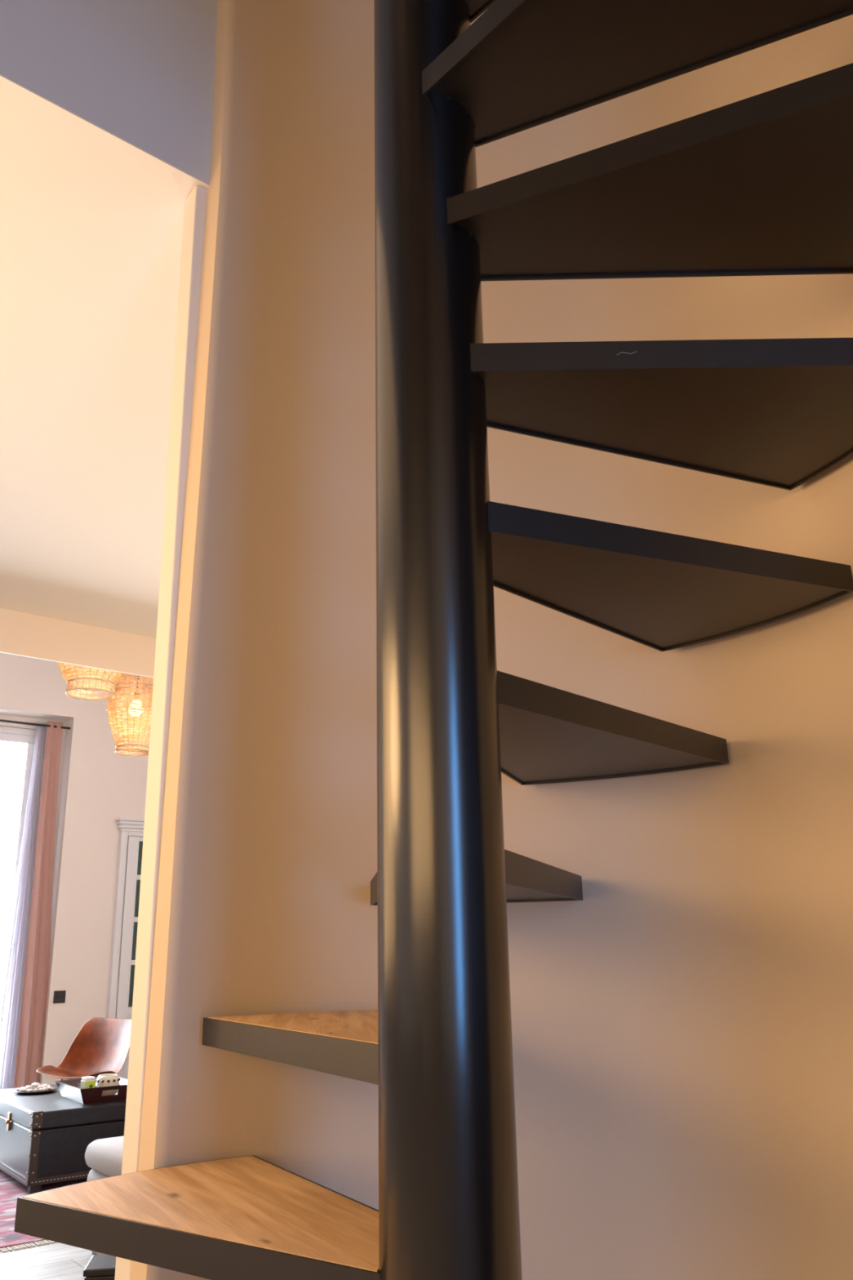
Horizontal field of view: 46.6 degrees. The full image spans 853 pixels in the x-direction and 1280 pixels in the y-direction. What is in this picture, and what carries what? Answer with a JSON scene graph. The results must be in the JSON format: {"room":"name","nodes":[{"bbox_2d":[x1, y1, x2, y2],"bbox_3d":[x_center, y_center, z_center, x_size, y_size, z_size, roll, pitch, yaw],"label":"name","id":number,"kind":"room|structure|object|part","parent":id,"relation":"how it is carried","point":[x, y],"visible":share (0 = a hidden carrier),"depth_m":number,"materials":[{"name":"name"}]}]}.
{"room":"spiral staircase","nodes":[
{"label":"spiral staircase","id":0,"kind":"room"},
{"bbox_2d":[0,1242,92,1279],"bbox_3d":[-1.631,2.304,2.751,8.000,0.120,10.949,12,-21,-36],"label":"floor","id":1,"kind":"structure","parent":0,"point":[55,1260],"depth_m":4.36,"materials":[{"name":"grey wood"}]},
{"bbox_2d":[0,1168,87,1253],"bbox_3d":[-2.574,3.047,5.314,3.100,0.010,2.125,12,-21,-35],"label":"rug","id":2,"kind":"object","parent":1,"relation":"on","point":[11,1188],"visible":0.16,"depth_m":5.21,"materials":[{"name":"pink fabric"}]},
{"bbox_2d":[0,1082,126,1194],"bbox_3d":[-2.292,3.112,6.282,0.797,0.426,1.267,11,-21,-34],"label":"trunk","id":3,"kind":"object","parent":2,"relation":"on","point":[45,1138],"visible":0.7,"depth_m":5.76,"materials":[{"name":"black leather"}]},
{"bbox_2d":[13,1086,57,1093],"bbox_3d":[-2.564,2.955,6.493,0.270,0.018,0.270,11,-21,-34],"label":"plate","id":4,"kind":"object","parent":3,"relation":"on","point":[54,1088],"visible":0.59,"depth_m":6.40,"materials":[{"name":"ceramic"}]},
{"bbox_2d":[31,1083,38,1087],"bbox_3d":[-2.560,2.911,6.475,0.040,0.023,0.032,3,-18,-12],"label":"shell","id":5,"kind":"object","parent":4,"relation":"on","point":[34,1085],"visible":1,"depth_m":6.46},
{"bbox_3d":[-2.290,2.960,6.335,0.772,0.093,1.252,11,-21,-34],"label":"lid","id":6,"kind":"part","parent":3,"relation":"part of","materials":[{"name":"black leather"}]},
{"bbox_2d":[54,1076,127,1104],"bbox_3d":[-2.064,2.820,6.208,0.380,0.090,0.520,11,-21,-34],"label":"serving tray","id":7,"kind":"object","parent":3,"relation":"on","point":[68,1089],"visible":0.66,"depth_m":6.04,"materials":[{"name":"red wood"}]},
{"bbox_2d":[80,1075,95,1088],"bbox_3d":[-2.077,2.748,6.072,0.070,0.128,0.068,-16,-23,40],"label":"jar","id":8,"kind":"object","parent":7,"relation":"in","point":[89,1082],"visible":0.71,"depth_m":6.06,"materials":[{"name":"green glass"}]},
{"bbox_2d":[95,1073,120,1096],"bbox_3d":[-1.985,2.773,6.160,0.156,0.128,0.156,11,-21,-34],"label":"patterned bowl","id":9,"kind":"object","parent":7,"relation":"on","point":[108,1079],"visible":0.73,"depth_m":6.12,"materials":[{"name":"beige ceramic"}]},
{"bbox_2d":[36,1017,131,1079],"bbox_3d":[-2.509,3.243,7.313,0.773,0.820,0.450,-14,-21,35],"label":"leather chair","id":10,"kind":"object","parent":1,"relation":"on","point":[101,1046],"visible":0.78,"depth_m":7.53,"materials":[{"name":"brown leather"}]},
{"bbox_2d":[83,1254,115,1279],"bbox_3d":[-0.919,2.150,3.111,0.308,0.360,0.163,1,-17,-8],"label":"box","id":11,"kind":"object","parent":1,"relation":"on","point":[100,1267],"visible":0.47,"depth_m":3.08,"materials":[{"name":"leather"}]},
{"bbox_2d":[84,1136,124,1255],"bbox_3d":[-1.014,2.522,4.502,0.900,0.476,0.700,12,-21,-35],"label":"upholstered ottoman","id":12,"kind":"object","parent":1,"relation":"on","point":[104,1156],"visible":0.12,"depth_m":4.41,"materials":[{"name":"grey fabric"}]},
{"bbox_2d":[84,1136,124,1177],"bbox_3d":[-1.196,2.315,4.423,0.450,0.121,0.700,12,-21,-35],"label":"cushion","id":13,"kind":"object","parent":12,"relation":"on","point":[104,1156],"depth_m":4.40,"materials":[{"name":"grey fabric"}]},
{"bbox_2d":[106,817,144,1079],"bbox_3d":[-2.325,2.932,9.136,1.260,2.479,0.110,12,-21,-36],"label":"tall cabinet","id":14,"kind":"object","parent":1,"relation":"on","point":[122,961],"visible":0.23,"depth_m":8.94,"materials":[{"name":"white paint"}]},
{"bbox_3d":[-2.510,3.607,8.752,0.315,0.570,0.008,12,-21,-35],"label":"panel","id":15,"kind":"part","parent":14,"relation":"part of","materials":[{"name":"white paint"}]},
{"bbox_3d":[-2.524,2.905,8.969,0.515,2.200,0.018,12,-21,-36],"label":"door","id":16,"kind":"part","parent":14,"relation":"part of","materials":[{"name":"white paint"}]},
{"bbox_3d":[-2.348,1.803,9.485,1.260,0.114,0.110,12,-21,-35],"label":"cornice","id":17,"kind":"part","parent":14,"relation":"part of","materials":[{"name":"white paint"}]},
{"bbox_3d":[-2.520,3.105,8.907,0.315,0.355,0.004,12,-21,-36],"label":"pane","id":18,"kind":"part","parent":14,"relation":"part of","materials":[{"name":"glass"}]},
{"bbox_3d":[-2.527,2.739,9.021,0.315,0.327,0.004,12,-21,-36],"label":"pane","id":19,"kind":"part","parent":14,"relation":"part of","materials":[{"name":"glass"}]},
{"bbox_3d":[-2.534,2.384,9.130,0.315,0.329,0.004,12,-21,-36],"label":"pane","id":20,"kind":"part","parent":14,"relation":"part of","materials":[{"name":"glass"}]},
{"bbox_3d":[-2.541,2.038,9.237,0.315,0.305,0.004,12,-21,-36],"label":"pane","id":21,"kind":"part","parent":14,"relation":"part of","materials":[{"name":"glass"}]},
{"bbox_2d":[13,0,852,1279],"bbox_3d":[0.003,-0.395,1.270,1.270,4.100,1.270,-1,-17,1],"label":"spiral staircase","id":22,"kind":"structure","parent":1,"relation":"on","point":[761,184],"depth_m":1.21,"materials":[{"name":"black metal"}]},
{"bbox_2d":[0,652,153,1084],"bbox_3d":[-5.078,1.657,7.667,8.000,4.150,0.351,12,-21,-36],"label":"wall","id":23,"kind":"structure","parent":0,"point":[98,786],"depth_m":8.97,"materials":[{"name":"white paint"}]},
{"bbox_2d":[0,725,35,952],"bbox_3d":[-4.226,2.220,8.271,1.701,3.156,0.086,12,-21,-35],"label":"window","id":24,"kind":"structure","parent":23,"relation":"in","point":[11,735],"depth_m":8.99,"materials":[{"name":"white"}]},
{"bbox_3d":[-4.227,2.220,8.273,1.701,3.156,0.080,12,-21,-35],"label":"frame","id":25,"kind":"part","parent":24,"relation":"part of","materials":[{"name":"white"}]},
{"bbox_2d":[0,719,70,729],"bbox_3d":[-4.125,0.651,8.587,2.055,0.022,0.022,12,-21,-36],"label":"curtain rod","id":26,"kind":"object","parent":23,"relation":"attached to","point":[1,720],"visible":1,"depth_m":8.97,"materials":[{"name":"grey metal"}]},
{"bbox_2d":[0,721,47,1088],"bbox_3d":[-3.536,2.334,8.606,0.227,3.315,0.063,12,-21,-36],"label":"sheer curtain","id":27,"kind":"object","parent":26,"relation":"hanging from","point":[14,966],"visible":0.97,"depth_m":8.55,"materials":[{"name":"white fabric"}]},
{"bbox_2d":[13,720,62,1088],"bbox_3d":[-3.335,2.344,8.651,0.255,3.315,0.068,12,-21,-35],"label":"curtain","id":28,"kind":"object","parent":26,"relation":"hanging from","point":[36,979],"visible":0.94,"depth_m":8.58,"materials":[{"name":"fabric"}]},
{"bbox_2d":[53,990,66,1003],"bbox_3d":[-3.151,3.064,8.503,0.100,0.100,0.014,12,-21,-36],"label":"light switch","id":29,"kind":"object","parent":23,"relation":"attached to","point":[59,996],"visible":1,"depth_m":8.50,"materials":[{"name":"black plastic"}]},
{"bbox_2d":[0,75,208,638],"bbox_3d":[-1.701,-0.741,2.893,7.100,0.220,2.999,13,-22,-39],"label":"ceiling","id":30,"kind":"structure","parent":0,"point":[91,220],"depth_m":2.60,"materials":[{"name":"white paint"}]},
{"bbox_2d":[0,0,217,185],"bbox_3d":[-1.832,-2.401,1.242,3.614,2.416,0.030,13,-22,-39],"label":"wall","id":31,"kind":"structure","parent":0,"point":[141,72],"depth_m":1.94,"materials":[{"name":"white paint"}]},
{"bbox_2d":[129,0,852,1279],"bbox_3d":[0.248,-0.803,1.828,1.380,5.200,0.533,-10,-20,28],"label":"wall","id":32,"kind":"structure","parent":0,"point":[682,1027],"depth_m":1.63,"materials":[{"name":"beige paint"}]},
{"bbox_2d":[114,185,207,1279],"bbox_3d":[-0.447,0.414,1.628,0.030,2.782,0.060,12,-21,-36],"label":"door frame","id":33,"kind":"structure","parent":32,"relation":"attached to","point":[194,210],"depth_m":1.73,"materials":[{"name":"white wood"}]},
{"bbox_3d":[-3.717,-0.993,6.546,8.000,0.200,4.999,12,-21,-36],"label":"ceiling","id":34,"kind":"structure","parent":0,"visible":0},
{"bbox_2d":[57,662,124,700],"bbox_3d":[-1.995,-0.345,6.045,0.474,1.399,0.474,-1,-17,1],"label":"pendant lamp","id":35,"kind":"object","parent":34,"relation":"hanging from","point":[86,686],"visible":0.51,"depth_m":5.79,"materials":[{"name":"brown wicker"}]},
{"bbox_2d":[106,673,153,756],"bbox_3d":[-1.884,-0.065,6.543,0.366,1.644,0.367,-1,-17,1],"label":"pendant lamp","id":36,"kind":"object","parent":34,"relation":"hanging from","point":[135,708],"visible":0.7,"depth_m":6.26,"materials":[{"name":"brown wicker"}]},
{"bbox_3d":[-1.874,0.439,6.387,0.090,0.114,0.090,-1,-17,1],"label":"bulb","id":37,"kind":"part","parent":36,"relation":"part of","materials":[{"name":"orange"}]},
{"bbox_3d":[1.478,0.469,6.017,0.150,5.200,11.249,12,-21,-36],"label":"wall","id":38,"kind":"structure","parent":0,"visible":0},
{"bbox_2d":[0,608,155,677],"bbox_3d":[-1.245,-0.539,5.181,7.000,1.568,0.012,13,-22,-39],"label":"beam","id":39,"kind":"structure","parent":38,"relation":"attached to","point":[21,633],"depth_m":4.63,"materials":[{"name":"white paint"}]}
]}

